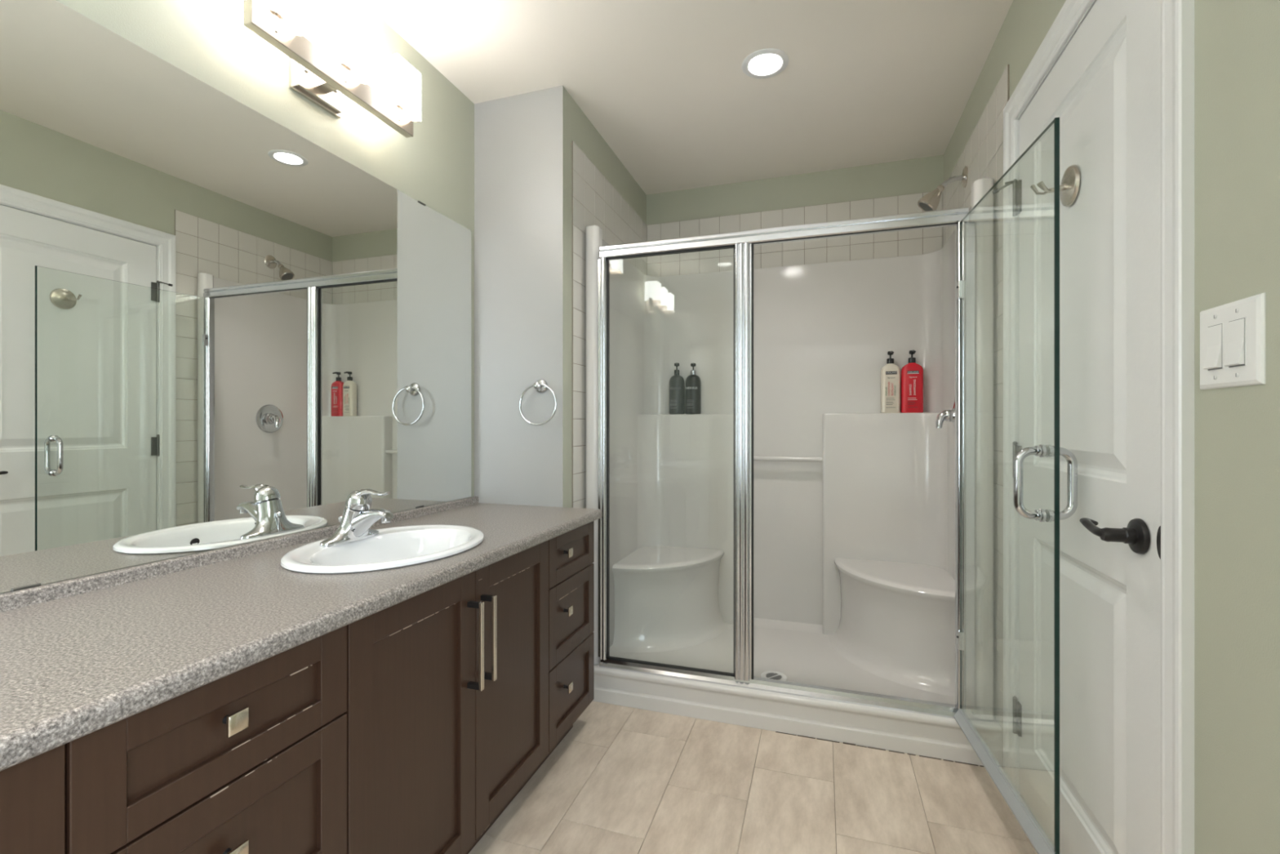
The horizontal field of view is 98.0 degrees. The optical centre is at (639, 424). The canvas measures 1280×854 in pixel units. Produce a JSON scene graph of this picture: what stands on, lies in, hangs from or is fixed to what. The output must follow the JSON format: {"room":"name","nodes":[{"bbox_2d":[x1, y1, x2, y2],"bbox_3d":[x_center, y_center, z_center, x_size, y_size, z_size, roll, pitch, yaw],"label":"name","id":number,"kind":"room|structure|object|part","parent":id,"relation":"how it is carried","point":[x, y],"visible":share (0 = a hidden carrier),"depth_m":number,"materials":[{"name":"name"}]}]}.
{"room":"bathroom","nodes":[
{"label":"bathroom","id":0,"kind":"room"},
{"bbox_2d":[0,0,474,593],"bbox_3d":[-1.292,-0.100,0.614,0.120,2.440,3.804,0,0,18],"label":"wall","id":1,"kind":"structure","parent":0,"point":[206,40],"depth_m":1.63,"materials":[{"name":"green paint"}]},
{"bbox_2d":[0,0,471,592],"bbox_3d":[-1.105,-0.248,0.980,0.009,1.084,2.696,0,0,18],"label":"mirror","id":2,"kind":"object","parent":1,"relation":"attached to","point":[219,328],"visible":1,"depth_m":1.26,"materials":[{"name":"silver mirror"}]},
{"bbox_2d":[235,0,421,137],"bbox_3d":[-0.845,-1.008,1.544,0.152,0.210,0.533,0,0,18],"label":"vanity light","id":3,"kind":"object","parent":1,"relation":"attached to","point":[336,61],"visible":1,"depth_m":1.51,"materials":[{"name":"white glass"}]},
{"bbox_3d":[-0.886,-1.037,1.341,0.104,0.154,0.104,0,0,18],"label":"lamp shade","id":4,"kind":"part","parent":3,"relation":"part of","materials":[{"name":"white glass"}]},
{"bbox_2d":[266,8,284,21],"bbox_3d":[-0.886,-0.995,1.341,0.052,0.022,0.052,0,0,18],"label":"light bulb","id":5,"kind":"object","parent":3,"relation":"attached to","point":[276,16],"depth_m":1.33,"materials":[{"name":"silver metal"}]},
{"bbox_3d":[-0.864,-0.964,1.551,0.063,0.052,0.036,0,0,18],"label":"arm","id":6,"kind":"part","parent":3,"relation":"part of","materials":[{"name":"silver metal"}]},
{"bbox_3d":[-0.823,-1.037,1.536,0.104,0.154,0.104,0,0,18],"label":"lamp shade","id":7,"kind":"part","parent":3,"relation":"part of","materials":[{"name":"white glass"}]},
{"bbox_2d":[340,62,352,71],"bbox_3d":[-0.823,-0.995,1.536,0.052,0.022,0.052,0,0,18],"label":"light bulb","id":8,"kind":"object","parent":3,"relation":"attached to","point":[345,68],"depth_m":1.53,"materials":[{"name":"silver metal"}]},
{"bbox_3d":[-0.759,-1.037,1.730,0.104,0.154,0.104,0,0,18],"label":"lamp shade","id":9,"kind":"part","parent":3,"relation":"part of","materials":[{"name":"white glass"}]},
{"bbox_2d":[474,85,646,507],"bbox_3d":[-0.304,-0.100,2.798,0.401,2.440,1.202,0,0,18],"label":"wall","id":10,"kind":"structure","parent":0,"point":[523,142],"depth_m":2.22,"materials":[{"name":"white paint"}]},
{"bbox_2d":[519,378,556,425],"bbox_3d":[-0.392,-0.088,2.170,0.164,0.182,0.047,0,0,18],"label":"towel ring","id":11,"kind":"object","parent":10,"relation":"attached to","point":[541,386],"visible":1,"depth_m":2.16,"materials":[{"name":"silver metal"}]},
{"bbox_3d":[-0.395,-0.151,2.171,0.056,0.056,0.047,0,0,18],"label":"wall post","id":12,"kind":"part","parent":11,"relation":"part of","materials":[{"name":"silver metal"}]},
{"bbox_2d":[572,141,646,508],"bbox_3d":[-0.118,-0.014,2.715,0.006,2.261,0.992,0,0,18],"label":"wall tiles","id":13,"kind":"structure","parent":10,"relation":"attached to","point":[595,201],"depth_m":2.34,"materials":[{"name":"tile"}]},
{"bbox_2d":[361,0,1013,195],"bbox_3d":[-0.152,-1.379,0.811,2.165,0.120,4.886,0,0,18],"label":"ceiling","id":14,"kind":"structure","parent":0,"point":[664,83],"depth_m":2.06,"materials":[{"name":"paint"}]},
{"bbox_2d":[742,48,788,78],"bbox_3d":[0.458,-1.360,2.034,0.168,0.090,0.168,0,0,18],"label":"recessed light","id":15,"kind":"object","parent":14,"relation":"in","point":[767,63],"visible":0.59,"depth_m":2.07,"materials":[{"name":"white"}]},
{"bbox_2d":[468,701,1037,853],"bbox_3d":[-0.152,1.181,0.811,2.165,0.120,4.886,0,0,18],"label":"floor","id":16,"kind":"structure","parent":0,"point":[623,780],"depth_m":1.66,"materials":[{"name":"tile"}]},
{"bbox_2d":[0,743,65,853],"bbox_3d":[-1.010,0.738,0.343,0.583,0.766,0.775,0,0,18],"label":"base cabinet","id":17,"kind":"object","parent":16,"relation":"on","point":[33,789],"visible":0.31,"depth_m":0.61,"materials":[{"name":"brown wood"}]},
{"bbox_2d":[0,496,602,771],"bbox_3d":[-0.839,0.325,0.894,0.566,0.064,2.749,0,0,18],"label":"countertop","id":18,"kind":"structure","parent":17,"relation":"on","point":[83,655],"depth_m":0.94,"materials":[{"name":"grey laminate"}]},
{"bbox_2d":[319,488,393,546],"bbox_3d":[-0.756,0.241,1.515,0.174,0.139,0.163,0,0,-15],"label":"faucet","id":19,"kind":"object","parent":18,"relation":"on","point":[356,521],"visible":1,"depth_m":1.47,"materials":[{"name":"silver metal"}]},
{"bbox_3d":[-0.726,0.201,1.489,0.132,0.059,0.064,0,0,18],"label":"lever","id":20,"kind":"part","parent":19,"relation":"part of","materials":[{"name":"silver metal"}]},
{"bbox_3d":[-0.723,0.265,1.488,0.134,0.083,0.062,0,0,18],"label":"spout","id":21,"kind":"part","parent":19,"relation":"part of","materials":[{"name":"silver metal"}]},
{"bbox_2d":[280,524,484,573],"bbox_3d":[-0.645,0.389,1.451,0.422,0.168,0.534,0,0,18],"label":"sink","id":22,"kind":"object","parent":18,"relation":"in","point":[395,547],"visible":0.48,"depth_m":1.51,"materials":[{"name":"ceramic"}]},
{"bbox_2d":[65,625,346,853],"bbox_3d":[-0.839,0.738,0.902,0.560,0.766,0.394,0,0,18],"label":"base cabinet","id":23,"kind":"object","parent":16,"relation":"on","point":[252,759],"visible":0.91,"depth_m":0.81,"materials":[{"name":"brown wood"}]},
{"bbox_3d":[-0.598,0.649,0.823,0.018,0.256,0.390,0,0,18],"label":"drawer","id":24,"kind":"part","parent":23,"relation":"part of","materials":[{"name":"brown wood"}]},
{"bbox_3d":[-0.590,0.430,0.808,0.028,0.029,0.029,0,0,18],"label":"knob","id":25,"kind":"part","parent":23,"relation":"part of","materials":[{"name":"silver metal"}]},
{"bbox_3d":[-0.590,0.625,0.808,0.028,0.029,0.029,0,0,18],"label":"knob","id":26,"kind":"part","parent":23,"relation":"part of","materials":[{"name":"silver metal"}]},
{"bbox_2d":[344,540,548,853],"bbox_3d":[-0.646,0.738,1.456,0.583,0.766,0.780,0,0,18],"label":"base cabinet","id":27,"kind":"object","parent":16,"relation":"on","point":[447,711],"visible":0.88,"depth_m":1.29,"materials":[{"name":"brown wood"}]},
{"bbox_3d":[-0.476,0.696,1.196,0.018,0.674,0.386,0,0,18],"label":"cabinet door","id":28,"kind":"part","parent":27,"relation":"part of","materials":[{"name":"brown wood"}]},
{"bbox_3d":[-0.397,0.533,1.345,0.041,0.211,0.012,0,0,18],"label":"handle","id":29,"kind":"part","parent":27,"relation":"part of","materials":[{"name":"silver metal"}]},
{"bbox_3d":[-0.380,0.533,1.397,0.041,0.211,0.012,0,0,18],"label":"handle","id":30,"kind":"part","parent":27,"relation":"part of","materials":[{"name":"silver metal"}]},
{"bbox_3d":[-0.355,0.696,1.566,0.018,0.674,0.386,0,0,18],"label":"cabinet door","id":31,"kind":"part","parent":27,"relation":"part of","materials":[{"name":"brown wood"}]},
{"bbox_2d":[531,520,594,776],"bbox_3d":[-0.479,0.738,2.004,0.560,0.766,0.366,0,0,18],"label":"base cabinet","id":32,"kind":"object","parent":16,"relation":"on","point":[571,553],"visible":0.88,"depth_m":1.91,"materials":[{"name":"brown wood"}]},
{"bbox_3d":[-0.242,0.430,1.872,0.028,0.029,0.029,0,0,18],"label":"knob","id":33,"kind":"part","parent":32,"relation":"part of","materials":[{"name":"silver metal"}]},
{"bbox_3d":[-0.242,0.625,1.872,0.028,0.029,0.029,0,0,18],"label":"knob","id":34,"kind":"part","parent":32,"relation":"part of","materials":[{"name":"silver metal"}]},
{"bbox_3d":[-0.242,0.883,1.872,0.028,0.029,0.029,0,0,18],"label":"knob","id":35,"kind":"part","parent":32,"relation":"part of","materials":[{"name":"silver metal"}]},
{"bbox_3d":[-0.237,0.438,1.926,0.018,0.159,0.362,0,0,18],"label":"drawer","id":36,"kind":"part","parent":32,"relation":"part of","materials":[{"name":"brown wood"}]},
{"bbox_3d":[-0.237,0.649,1.926,0.018,0.256,0.362,0,0,18],"label":"drawer","id":37,"kind":"part","parent":32,"relation":"part of","materials":[{"name":"brown wood"}]},
{"bbox_3d":[-0.237,0.907,1.926,0.018,0.252,0.362,0,0,18],"label":"drawer","id":38,"kind":"part","parent":32,"relation":"part of","materials":[{"name":"brown wood"}]},
{"bbox_2d":[586,177,1002,767],"bbox_3d":[0.609,0.145,2.495,1.511,1.950,0.958,0,0,18],"label":"shower stall","id":39,"kind":"object","parent":16,"relation":"on","point":[854,502],"visible":0.92,"depth_m":2.70,"materials":[{"name":"plastic"}]},
{"bbox_2d":[669,362,684,413],"bbox_3d":[0.202,-0.198,3.046,0.084,0.281,0.085,0,0,18],"label":"pump bottle","id":40,"kind":"object","parent":39,"relation":"on","point":[677,384],"visible":0.98,"depth_m":3.01,"materials":[{"name":"grey plastic"}]},
{"bbox_2d":[685,363,701,413],"bbox_3d":[0.289,-0.196,3.017,0.084,0.277,0.085,0,0,18],"label":"pump bottle","id":41,"kind":"object","parent":39,"relation":"on","point":[693,383],"visible":0.99,"depth_m":2.98,"materials":[{"name":"grey plastic"}]},
{"bbox_2d":[598,207,974,718],"bbox_3d":[0.480,0.129,2.100,1.375,1.730,0.052,0,0,18],"label":"shower door frame","id":42,"kind":"structure","parent":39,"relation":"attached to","point":[743,242],"depth_m":2.10,"materials":[{"name":"metal"}]},
{"bbox_3d":[0.395,0.141,2.124,0.064,1.654,0.042,0,0,18],"label":"post","id":43,"kind":"part","parent":42,"relation":"part of","materials":[{"name":"metal"}]},
{"bbox_3d":[0.477,-0.711,2.100,1.339,0.050,0.042,0,0,18],"label":"header rail","id":44,"kind":"part","parent":42,"relation":"part of","materials":[{"name":"metal"}]},
{"bbox_2d":[954,117,1077,853],"bbox_3d":[1.004,0.155,1.560,0.129,1.674,0.670,0,0,14],"label":"shower glass door","id":45,"kind":"structure","parent":42,"relation":"attached to","point":[1038,838],"depth_m":1.27,"materials":[{"name":"clear glass"}]},
{"bbox_3d":[1.003,0.141,1.554,0.007,1.644,0.652,0,0,14],"label":"glass pane","id":46,"kind":"part","parent":45,"relation":"part of","materials":[{"name":"clear glass"}]},
{"bbox_3d":[0.939,0.136,1.290,0.129,0.180,0.031,0,0,18],"label":"pull handle","id":47,"kind":"part","parent":45,"relation":"part of","materials":[{"name":"silver metal"}]},
{"bbox_2d":[880,351,900,413],"bbox_3d":[1.218,-0.208,2.706,0.086,0.301,0.069,0,0,18],"label":"pump bottle","id":48,"kind":"object","parent":39,"relation":"on","point":[890,372],"visible":1,"depth_m":2.69,"materials":[{"name":"beige plastic"}]},
{"bbox_2d":[901,350,923,413],"bbox_3d":[1.308,-0.208,2.674,0.096,0.301,0.069,0,0,18],"label":"pump bottle","id":49,"kind":"object","parent":39,"relation":"on","point":[912,374],"visible":1,"depth_m":2.66,"materials":[{"name":"red plastic"}]},
{"bbox_2d":[935,400,955,431],"bbox_3d":[1.259,-0.037,2.276,0.093,0.176,0.176,0,0,18],"label":"shower valve","id":50,"kind":"object","parent":39,"relation":"attached to","point":[947,415],"visible":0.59,"depth_m":2.26,"materials":[{"name":"silver metal"}]},
{"bbox_3d":[1.244,-0.023,2.280,0.063,0.079,0.053,0,0,18],"label":"lever","id":51,"kind":"part","parent":50,"relation":"part of","materials":[{"name":"silver metal"}]},
{"bbox_2d":[646,155,943,275],"bbox_3d":[0.836,-0.100,2.995,1.644,2.440,0.120,0,0,18],"label":"wall","id":52,"kind":"structure","parent":0,"point":[922,175],"depth_m":2.93,"materials":[{"name":"green paint"}]},
{"bbox_2d":[647,191,942,276],"bbox_3d":[0.759,-0.808,2.954,1.512,0.672,0.007,0,0,18],"label":"wall tiles","id":53,"kind":"structure","parent":52,"relation":"attached to","point":[924,241],"depth_m":2.92,"materials":[{"name":"tile"}]},
{"bbox_2d":[943,0,1279,853],"bbox_3d":[0.801,-0.100,0.436,0.120,2.440,4.766,0,0,18],"label":"wall","id":54,"kind":"structure","parent":0,"point":[1237,42],"depth_m":0.81,"materials":[{"name":"green paint"}]},
{"bbox_2d":[917,166,968,211],"bbox_3d":[1.248,-0.969,2.304,0.179,0.174,0.087,0,0,18],"label":"showerhead","id":55,"kind":"object","parent":54,"relation":"attached to","point":[931,201],"visible":0.95,"depth_m":2.29,"materials":[{"name":"silver metal"}]},
{"bbox_3d":[1.285,-0.998,2.292,0.099,0.054,0.023,0,0,15],"label":"shower arm","id":56,"kind":"part","parent":55,"relation":"part of","materials":[{"name":"silver metal"}]},
{"bbox_2d":[942,64,1008,767],"bbox_3d":[1.326,-0.014,2.241,0.006,2.261,0.996,0,0,18],"label":"wall tiles","id":57,"kind":"structure","parent":54,"relation":"attached to","point":[983,153],"depth_m":1.89,"materials":[{"name":"tile"}]},
{"bbox_2d":[992,0,1194,853],"bbox_3d":[1.055,0.059,1.317,0.184,2.123,0.919,0,0,18],"label":"door","id":58,"kind":"structure","parent":54,"relation":"in","point":[1117,76],"depth_m":1.18,"materials":[{"name":"wood"}]},
{"bbox_2d":[1030,164,1079,207],"bbox_3d":[0.997,-0.572,1.344,0.076,0.094,0.094,0,0,18],"label":"robe hook","id":59,"kind":"object","parent":58,"relation":"attached to","point":[1070,182],"visible":0.98,"depth_m":1.32,"materials":[{"name":"silver metal"}]},
{"bbox_3d":[0.993,-0.578,1.349,0.066,0.032,0.060,0,0,18],"label":"hook arm","id":60,"kind":"part","parent":59,"relation":"part of","materials":[{"name":"silver metal"}]},
{"bbox_3d":[0.915,0.207,1.095,0.055,0.033,0.120,0,0,18],"label":"lever","id":61,"kind":"part","parent":58,"relation":"part of","materials":[{"name":"brown metal"}]},
{"bbox_3d":[0.930,0.208,1.042,0.011,0.066,0.066,0,0,18],"label":"handle","id":62,"kind":"part","parent":58,"relation":"part of","materials":[{"name":"brown metal"}]},
{"bbox_3d":[0.910,0.204,0.971,0.007,0.059,0.014,0,0,18],"label":"strike plate","id":63,"kind":"part","parent":58,"relation":"part of","materials":[{"name":"brown metal"}]},
{"bbox_2d":[1200,292,1266,390],"bbox_3d":[0.853,-0.116,0.810,0.014,0.123,0.131,0,0,18],"label":"light switch","id":64,"kind":"object","parent":54,"relation":"attached to","point":[1233,335],"visible":1,"depth_m":0.79,"materials":[{"name":"white plastic"}]},
{"bbox_3d":[0.862,-0.116,0.832,0.003,0.068,0.035,0,0,18],"label":"switch frame","id":65,"kind":"part","parent":64,"relation":"part of","materials":[{"name":"white plastic"}]},
{"bbox_3d":[0.847,-0.116,0.788,0.003,0.068,0.035,0,0,18],"label":"switch frame","id":66,"kind":"part","parent":64,"relation":"part of","materials":[{"name":"white plastic"}]}
]}

